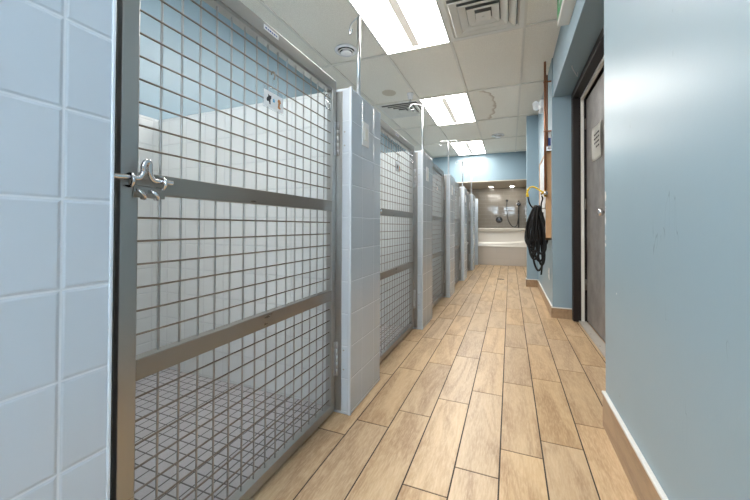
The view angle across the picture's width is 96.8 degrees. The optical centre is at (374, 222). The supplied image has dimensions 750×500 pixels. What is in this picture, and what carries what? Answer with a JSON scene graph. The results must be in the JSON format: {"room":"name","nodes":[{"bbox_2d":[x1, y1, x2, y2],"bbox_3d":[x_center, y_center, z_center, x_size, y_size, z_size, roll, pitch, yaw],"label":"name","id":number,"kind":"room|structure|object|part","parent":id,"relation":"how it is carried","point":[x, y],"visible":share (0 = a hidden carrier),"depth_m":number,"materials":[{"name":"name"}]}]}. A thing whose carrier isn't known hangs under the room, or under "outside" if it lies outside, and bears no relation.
{"room":"dog kennel","nodes":[
{"label":"dog kennel","id":0,"kind":"room"},
{"bbox_2d":[136,0,405,354],"bbox_3d":[-1.339,-0.412,2.409,0.150,2.645,15.450,0,-1,22],"label":"wall","id":1,"kind":"structure","parent":0,"point":[149,71],"depth_m":2.25,"materials":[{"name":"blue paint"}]},
{"bbox_2d":[134,264,636,499],"bbox_3d":[-0.225,0.929,1.265,2.970,0.062,14.200,0,-1,22],"label":"floor","id":2,"kind":"structure","parent":0,"point":[497,397],"depth_m":1.50,"materials":[{"name":"brown wood"}]},
{"bbox_2d":[0,0,117,499],"bbox_3d":[-1.383,0.105,0.261,1.378,1.556,1.447,0,-1,22],"label":"divider","id":3,"kind":"object","parent":2,"relation":"on","point":[58,58],"visible":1,"depth_m":0.55,"materials":[{"name":"tile"}]},
{"bbox_3d":[-0.501,0.117,0.627,0.016,1.548,0.006,0,-1,22],"label":"edge trim","id":4,"kind":"part","parent":3,"relation":"part of","materials":[{"name":"silver metal"}]},
{"bbox_2d":[156,86,380,415],"bbox_3d":[-0.669,0.130,2.024,1.378,1.556,0.441,0,-1,22],"label":"divider","id":5,"kind":"object","parent":2,"relation":"on","point":[357,255],"visible":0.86,"depth_m":1.77,"materials":[{"name":"tile"}]},
{"bbox_2d":[111,0,338,499],"bbox_3d":[-0.370,0.101,1.135,0.070,1.566,0.984,0,-1,22],"label":"gate","id":6,"kind":"object","parent":5,"relation":"attached to","point":[131,184],"visible":0.98,"depth_m":0.95,"materials":[{"name":"metal"}]},
{"bbox_2d":[263,71,283,114],"bbox_3d":[-0.357,-0.459,1.165,0.019,0.140,0.109,0,-1,22],"label":"badge holder","id":7,"kind":"object","parent":6,"relation":"attached to","point":[273,99],"visible":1,"depth_m":1.16,"materials":[{"name":"white plastic"}]},
{"bbox_2d":[267,94,280,108],"bbox_3d":[-0.353,-0.421,1.163,0.001,0.035,0.076,0,-1,22],"label":"picture","id":8,"kind":"object","parent":7,"relation":"attached to","point":[273,100],"depth_m":1.16},
{"bbox_2d":[325,94,330,109],"bbox_3d":[-0.215,-0.549,1.518,0.028,0.079,0.037,0,-1,-10],"label":"s-hook","id":9,"kind":"object","parent":6,"relation":"attached to","point":[326,94],"visible":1,"depth_m":1.52,"materials":[{"name":"silver metal"}]},
{"bbox_3d":[-0.118,0.130,1.572,0.016,1.548,0.016,0,-1,22],"label":"edge trim","id":10,"kind":"part","parent":5,"relation":"part of","materials":[{"name":"silver metal"}]},
{"bbox_2d":[349,4,369,94],"bbox_3d":[-0.087,-0.875,1.774,0.040,0.474,0.244,1,-1,-30],"label":"pole","id":11,"kind":"object","parent":5,"relation":"on","point":[358,18],"visible":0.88,"depth_m":1.76,"materials":[{"name":"metal"}]},
{"bbox_3d":[-0.116,-1.081,1.828,0.008,0.061,0.125,1,-1,-30],"label":"hook arm","id":12,"kind":"part","parent":11,"relation":"part of","materials":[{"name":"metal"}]},
{"bbox_3d":[-0.056,-1.082,1.725,0.008,0.061,0.125,1,-1,-30],"label":"hook arm","id":13,"kind":"part","parent":11,"relation":"part of","materials":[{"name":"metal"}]},
{"bbox_2d":[362,121,368,147],"bbox_3d":[-0.047,-0.454,1.723,0.010,0.124,0.080,0,-1,22],"label":"light switch","id":14,"kind":"object","parent":5,"relation":"attached to","point":[365,127],"visible":1,"depth_m":1.71,"materials":[{"name":"white plastic"}]},
{"bbox_2d":[380,150,431,329],"bbox_3d":[-0.144,0.148,3.322,1.378,1.556,0.441,0,-1,22],"label":"divider","id":15,"kind":"object","parent":2,"relation":"on","point":[422,191],"visible":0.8,"depth_m":2.96,"materials":[{"name":"tile"}]},
{"bbox_3d":[-0.239,0.146,3.229,1.270,1.554,0.140,0,-1,22],"label":"partition panel","id":16,"kind":"part","parent":15,"relation":"part of","materials":[{"name":"white tile"}]},
{"bbox_2d":[380,119,415,361],"bbox_3d":[0.155,0.119,2.432,0.070,1.566,0.984,0,-1,22],"label":"gate","id":17,"kind":"object","parent":15,"relation":"attached to","point":[386,129],"visible":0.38,"depth_m":2.43,"materials":[{"name":"metal"}]},
{"bbox_2d":[396,153,400,172],"bbox_3d":[0.169,-0.441,2.463,0.019,0.140,0.109,0,-1,22],"label":"badge holder","id":18,"kind":"object","parent":17,"relation":"attached to","point":[398,164],"visible":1,"depth_m":2.46,"materials":[{"name":"white plastic"}]},
{"bbox_3d":[0.408,0.148,2.869,0.016,1.548,0.016,0,-1,22],"label":"edge trim","id":19,"kind":"part","parent":15,"relation":"part of","materials":[{"name":"silver metal"}]},
{"bbox_2d":[409,104,435,150],"bbox_3d":[0.439,-0.857,3.071,0.244,0.474,0.040,0,-1,0],"label":"pole","id":20,"kind":"object","parent":15,"relation":"on","point":[422,109],"visible":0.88,"depth_m":3.07,"materials":[{"name":"metal"}]},
{"bbox_2d":[426,167,428,181],"bbox_3d":[0.478,-0.436,3.020,0.010,0.124,0.080,0,-1,22],"label":"light switch","id":21,"kind":"object","parent":15,"relation":"attached to","point":[427,168],"visible":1,"depth_m":3.00,"materials":[{"name":"white plastic"}]},
{"bbox_2d":[440,174,454,297],"bbox_3d":[0.382,0.166,4.619,1.378,1.556,0.441,0,-1,22],"label":"divider","id":22,"kind":"object","parent":2,"relation":"on","point":[449,202],"visible":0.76,"depth_m":4.19,"materials":[{"name":"tile"}]},
{"bbox_2d":[432,162,444,307],"bbox_3d":[0.681,0.137,3.730,0.070,1.566,0.984,0,-1,22],"label":"gate","id":23,"kind":"object","parent":22,"relation":"attached to","point":[438,197],"visible":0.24,"depth_m":3.90,"materials":[{"name":"metal"}]},
{"bbox_3d":[0.286,0.164,4.527,1.270,1.554,0.140,0,-1,22],"label":"partition panel","id":24,"kind":"part","parent":22,"relation":"part of","materials":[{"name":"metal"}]},
{"bbox_2d":[439,140,457,173],"bbox_3d":[0.964,-0.839,4.369,0.244,0.474,0.040,0,-1,20],"label":"pole","id":25,"kind":"object","parent":22,"relation":"on","point":[451,140],"visible":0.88,"depth_m":4.36,"materials":[{"name":"metal"}]},
{"bbox_3d":[0.933,0.166,4.167,0.016,1.548,0.016,0,-1,22],"label":"edge trim","id":26,"kind":"part","parent":22,"relation":"part of","materials":[{"name":"silver metal"}]},
{"bbox_2d":[459,187,466,280],"bbox_3d":[0.907,0.184,5.917,1.378,1.556,0.441,0,-1,22],"label":"divider","id":27,"kind":"object","parent":2,"relation":"on","point":[462,190],"visible":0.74,"depth_m":5.48,"materials":[{"name":"tile"}]},
{"bbox_2d":[455,181,459,283],"bbox_3d":[1.206,0.155,5.027,0.070,1.566,0.984,0,-1,22],"label":"gate","id":28,"kind":"object","parent":27,"relation":"attached to","point":[457,201],"visible":0.25,"depth_m":5.31,"materials":[{"name":"metal"}]},
{"bbox_2d":[455,160,469,186],"bbox_3d":[1.490,-0.821,5.666,0.244,0.474,0.040,0,-1,22],"label":"pole","id":29,"kind":"object","parent":27,"relation":"on","point":[458,160],"visible":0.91,"depth_m":5.66,"materials":[{"name":"metal"}]},
{"bbox_3d":[1.459,0.184,5.464,0.016,1.548,0.016,0,-1,22],"label":"edge trim","id":30,"kind":"part","parent":27,"relation":"part of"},
{"bbox_2d":[469,194,474,270],"bbox_3d":[1.433,0.202,7.214,1.378,1.556,0.441,0,-1,22],"label":"divider","id":31,"kind":"object","parent":2,"relation":"on","point":[471,196],"visible":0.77,"depth_m":6.78,"materials":[{"name":"tile"}]},
{"bbox_2d":[467,191,469,270],"bbox_3d":[1.732,0.173,6.325,0.070,1.566,0.984,0,-1,22],"label":"gate","id":32,"kind":"object","parent":31,"relation":"attached to","point":[468,202],"visible":0.18,"depth_m":6.69,"materials":[{"name":"metal"}]},
{"bbox_3d":[1.721,0.173,6.345,0.034,1.566,0.950,0,-1,22],"label":"frame","id":33,"kind":"part","parent":32,"relation":"part of","materials":[{"name":"metal"}]},
{"bbox_3d":[1.984,0.203,6.762,0.016,1.548,0.016,0,-1,22],"label":"edge trim","id":34,"kind":"part","parent":31,"relation":"part of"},
{"bbox_2d":[475,198,477,264],"bbox_3d":[1.771,0.214,8.050,1.378,1.556,0.104,0,-1,22],"label":"divider","id":35,"kind":"object","parent":2,"relation":"on","point":[476,200],"visible":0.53,"depth_m":7.76,"materials":[{"name":"tile"}]},
{"bbox_3d":[2.386,0.216,7.754,0.016,1.548,0.016,0,-1,22],"label":"edge trim","id":36,"kind":"part","parent":35,"relation":"part of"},
{"bbox_2d":[240,0,560,157],"bbox_3d":[0.019,-1.687,1.877,2.970,0.100,15.450,0,-1,22],"label":"ceiling","id":37,"kind":"structure","parent":0,"point":[501,74],"depth_m":3.48,"materials":[{"name":"white tile"}]},
{"bbox_2d":[334,44,356,56],"bbox_3d":[-0.272,-1.607,3.143,0.220,0.054,0.220,0,-1,22],"label":"ceiling vent","id":38,"kind":"object","parent":37,"relation":"in","point":[345,50],"visible":0.98,"depth_m":3.11,"materials":[{"name":"white plastic"}]},
{"bbox_2d":[348,0,450,54],"bbox_3d":[0.171,-1.630,2.547,0.610,0.017,1.212,0,-1,22],"label":"recessed light","id":39,"kind":"object","parent":37,"relation":"in","point":[398,26],"visible":0.97,"depth_m":2.72,"materials":[{"name":"white plastic"}]},
{"bbox_2d":[377,100,427,118],"bbox_3d":[0.404,-1.594,4.746,0.596,0.037,0.596,0,-1,22],"label":"ceiling vent","id":40,"kind":"object","parent":37,"relation":"in","point":[395,110],"visible":0.94,"depth_m":4.72,"materials":[{"name":"white metal"}]},
{"bbox_2d":[407,92,413,101],"bbox_3d":[0.444,-1.566,4.179,0.084,0.103,0.084,0,-1,22],"label":"sprinkler head","id":41,"kind":"object","parent":37,"relation":"attached to","point":[410,94],"visible":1,"depth_m":4.16},
{"bbox_2d":[419,93,475,125],"bbox_3d":[1.082,-1.599,4.796,0.610,0.017,1.212,0,-1,22],"label":"recessed light","id":42,"kind":"object","parent":37,"relation":"in","point":[455,108],"visible":1,"depth_m":4.71,"materials":[{"name":"white plastic"}]},
{"bbox_2d":[450,140,485,154],"bbox_3d":[1.993,-1.567,7.044,0.610,0.017,1.212,0,-1,22],"label":"recessed light","id":43,"kind":"object","parent":37,"relation":"in","point":[468,147],"visible":1,"depth_m":6.97,"materials":[{"name":"white plastic"}]},
{"bbox_2d":[438,0,524,41],"bbox_3d":[0.845,-1.619,2.599,0.596,0.037,0.596,0,-1,22],"label":"ceiling vent","id":44,"kind":"object","parent":37,"relation":"in","point":[463,19],"visible":1,"depth_m":2.62,"materials":[{"name":"white metal"}]},
{"bbox_3d":[0.845,-1.605,2.599,0.112,0.009,0.112,0,-1,22],"label":"plate","id":45,"kind":"part","parent":44,"relation":"part of","materials":[{"name":"white metal"}]},
{"bbox_2d":[492,133,503,137],"bbox_3d":[2.230,-1.562,6.046,0.220,0.054,0.220,0,-1,22],"label":"ceiling vent","id":46,"kind":"object","parent":37,"relation":"in","point":[498,135],"visible":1,"depth_m":5.99,"materials":[{"name":"white plastic"}]},
{"bbox_2d":[432,151,525,181],"bbox_3d":[2.254,-1.302,7.802,2.465,0.705,0.120,0,-1,22],"label":"wall header","id":47,"kind":"structure","parent":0,"point":[506,165],"depth_m":7.62,"materials":[{"name":"blue paint"}]},
{"bbox_2d":[457,179,525,188],"bbox_3d":[2.503,-0.931,8.415,2.465,0.020,1.448,0,-1,22],"label":"ceiling","id":48,"kind":"structure","parent":0,"point":[516,182],"depth_m":8.11,"materials":[{"name":"beige paint"}]},
{"bbox_2d":[467,187,524,227],"bbox_3d":[2.896,-0.313,9.109,2.670,2.645,0.150,0,-1,22],"label":"wall","id":49,"kind":"structure","parent":0,"point":[492,202],"depth_m":8.85,"materials":[{"name":"beige tile"}]},
{"bbox_2d":[496,217,502,222],"bbox_3d":[3.286,-0.068,8.821,0.170,0.170,0.084,0,-1,22],"label":"shower valve","id":50,"kind":"object","parent":49,"relation":"attached to","point":[498,219],"visible":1,"depth_m":8.84,"materials":[{"name":"silver metal"}]},
{"bbox_2d":[506,200,520,227],"bbox_3d":[3.593,-0.234,8.660,0.360,0.740,0.156,0,-1,22],"label":"shower rail","id":51,"kind":"object","parent":49,"relation":"attached to","point":[518,203],"visible":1,"depth_m":8.61,"materials":[{"name":"silver metal"}]},
{"bbox_2d":[526,115,537,278],"bbox_3d":[2.368,-0.367,4.997,0.170,2.645,0.130,0,-1,22],"label":"wall pier","id":52,"kind":"object","parent":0,"point":[531,121],"visible":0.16,"depth_m":4.95,"materials":[{"name":"blue paint"}]},
{"bbox_2d":[526,279,537,286],"bbox_3d":[2.328,0.897,4.918,0.169,0.115,0.013,0,-1,22],"label":"baseboard","id":53,"kind":"structure","parent":52,"relation":"attached to","point":[530,282],"depth_m":4.92,"materials":[{"name":"brown wood"}]},
{"bbox_2d":[525,0,749,499],"bbox_3d":[2.107,-0.383,3.765,0.360,2.645,10.350,0,-1,22],"label":"wall","id":54,"kind":"structure","parent":0,"point":[677,72],"depth_m":0.87,"materials":[{"name":"blue paint"}]},
{"bbox_2d":[532,99,543,113],"bbox_3d":[1.961,-1.396,3.994,0.133,0.151,0.200,0,-1,22],"label":"emergency light","id":55,"kind":"object","parent":54,"relation":"attached to","point":[536,105],"visible":0.98,"depth_m":3.94,"materials":[{"name":"white plastic"}]},
{"bbox_2d":[539,151,551,239],"bbox_3d":[1.904,-0.267,3.737,0.050,0.900,0.820,0,-1,22],"label":"board","id":56,"kind":"object","parent":54,"relation":"attached to","point":[547,212],"visible":0.62,"depth_m":3.36,"materials":[{"name":"brown plastic"}]},
{"bbox_3d":[1.907,-0.267,3.736,0.044,0.860,0.780,0,-1,22],"label":"panel","id":57,"kind":"part","parent":56,"relation":"part of","materials":[{"name":"white plastic"}]},
{"bbox_3d":[1.706,-0.165,3.476,0.129,0.060,0.040,0,-1,22],"label":"wall hook","id":58,"kind":"object","parent":56,"relation":"attached to","visible":0},
{"bbox_2d":[524,186,547,274],"bbox_3d":[1.675,0.083,3.483,0.226,0.925,0.155,0,-1,42],"label":"garden hose","id":59,"kind":"object","parent":58,"relation":"hanging from","point":[535,240],"visible":0.99,"depth_m":3.47,"materials":[{"name":"black rubber"}]},
{"bbox_2d":[538,280,552,315],"bbox_3d":[2.064,0.886,4.083,0.015,0.115,1.760,0,-1,22],"label":"baseboard","id":60,"kind":"structure","parent":54,"relation":"attached to","point":[548,304],"depth_m":3.80,"materials":[{"name":"brown wood"}]},
{"bbox_2d":[543,61,550,189],"bbox_3d":[1.738,-0.969,3.356,0.072,1.305,0.040,0,-1,22],"label":"pipe","id":61,"kind":"object","parent":54,"relation":"attached to","point":[545,81],"visible":1,"depth_m":3.35,"materials":[{"name":"orange metal"}]},
{"bbox_2d":[547,132,550,149],"bbox_3d":[1.774,-0.836,3.393,0.030,0.180,0.041,0,-1,22],"label":"label sticker","id":62,"kind":"object","parent":54,"relation":"attached to","point":[549,133],"visible":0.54,"depth_m":3.37,"materials":[{"name":"white paper"}]},
{"bbox_2d":[551,307,571,318],"bbox_3d":[1.810,0.879,3.231,0.177,0.105,0.010,0,-1,22],"label":"baseboard","id":63,"kind":"structure","parent":54,"relation":"attached to","point":[556,312],"depth_m":3.23,"materials":[{"name":"brown wood"}]},
{"bbox_2d":[557,0,575,26],"bbox_3d":[1.211,-1.516,2.050,0.080,0.198,0.750,0,-1,22],"label":"exit sign","id":64,"kind":"object","parent":54,"relation":"attached to","point":[565,8],"visible":1,"depth_m":2.26,"materials":[{"name":"white plastic"}]},
{"bbox_3d":[1.256,-1.513,2.264,0.002,0.146,0.240,0,-1,22],"label":"green panel","id":65,"kind":"part","parent":64,"relation":"part of","materials":[{"name":"green plastic"}]},
{"bbox_2d":[571,26,605,358],"bbox_3d":[1.616,-0.163,2.296,0.168,2.165,1.915,0,-1,22],"label":"door","id":66,"kind":"structure","parent":54,"relation":"in","point":[587,97],"depth_m":2.97,"materials":[{"name":"grey metal"}]},
{"bbox_2d":[591,120,600,161],"bbox_3d":[1.779,-0.650,2.671,0.019,0.280,0.270,0,-1,21],"label":"paper notice","id":67,"kind":"object","parent":66,"relation":"attached to","point":[595,134],"visible":1,"depth_m":2.71,"materials":[{"name":"white paper"}]},
{"bbox_3d":[1.647,-0.074,2.398,0.072,0.060,0.060,0,-1,22],"label":"knob","id":68,"kind":"part","parent":66,"relation":"part of","materials":[{"name":"silver metal"}]},
{"bbox_3d":[2.628,1.031,8.443,2.670,0.059,1.250,0,-1,22],"label":"floor","id":69,"kind":"structure","parent":0,"visible":0},
{"bbox_2d":[478,228,526,266],"bbox_3d":[2.810,0.570,8.128,1.605,0.853,0.810,0,-1,22],"label":"bathtub","id":70,"kind":"object","parent":69,"relation":"on","point":[496,246],"visible":0.58,"depth_m":7.68,"materials":[{"name":"white ceramic"}]},
{"bbox_3d":[-0.777,-0.483,-3.401,0.325,2.645,5.100,0,-1,22],"label":"wall","id":71,"kind":"structure","parent":0,"visible":0},
{"bbox_2d":[602,390,668,499],"bbox_3d":[-0.437,0.780,-2.113,0.015,0.155,7.775,0,-1,22],"label":"baseboard","id":72,"kind":"structure","parent":71,"relation":"attached to","point":[643,481],"depth_m":1.15,"materials":[{"name":"brown wood"}]}
]}

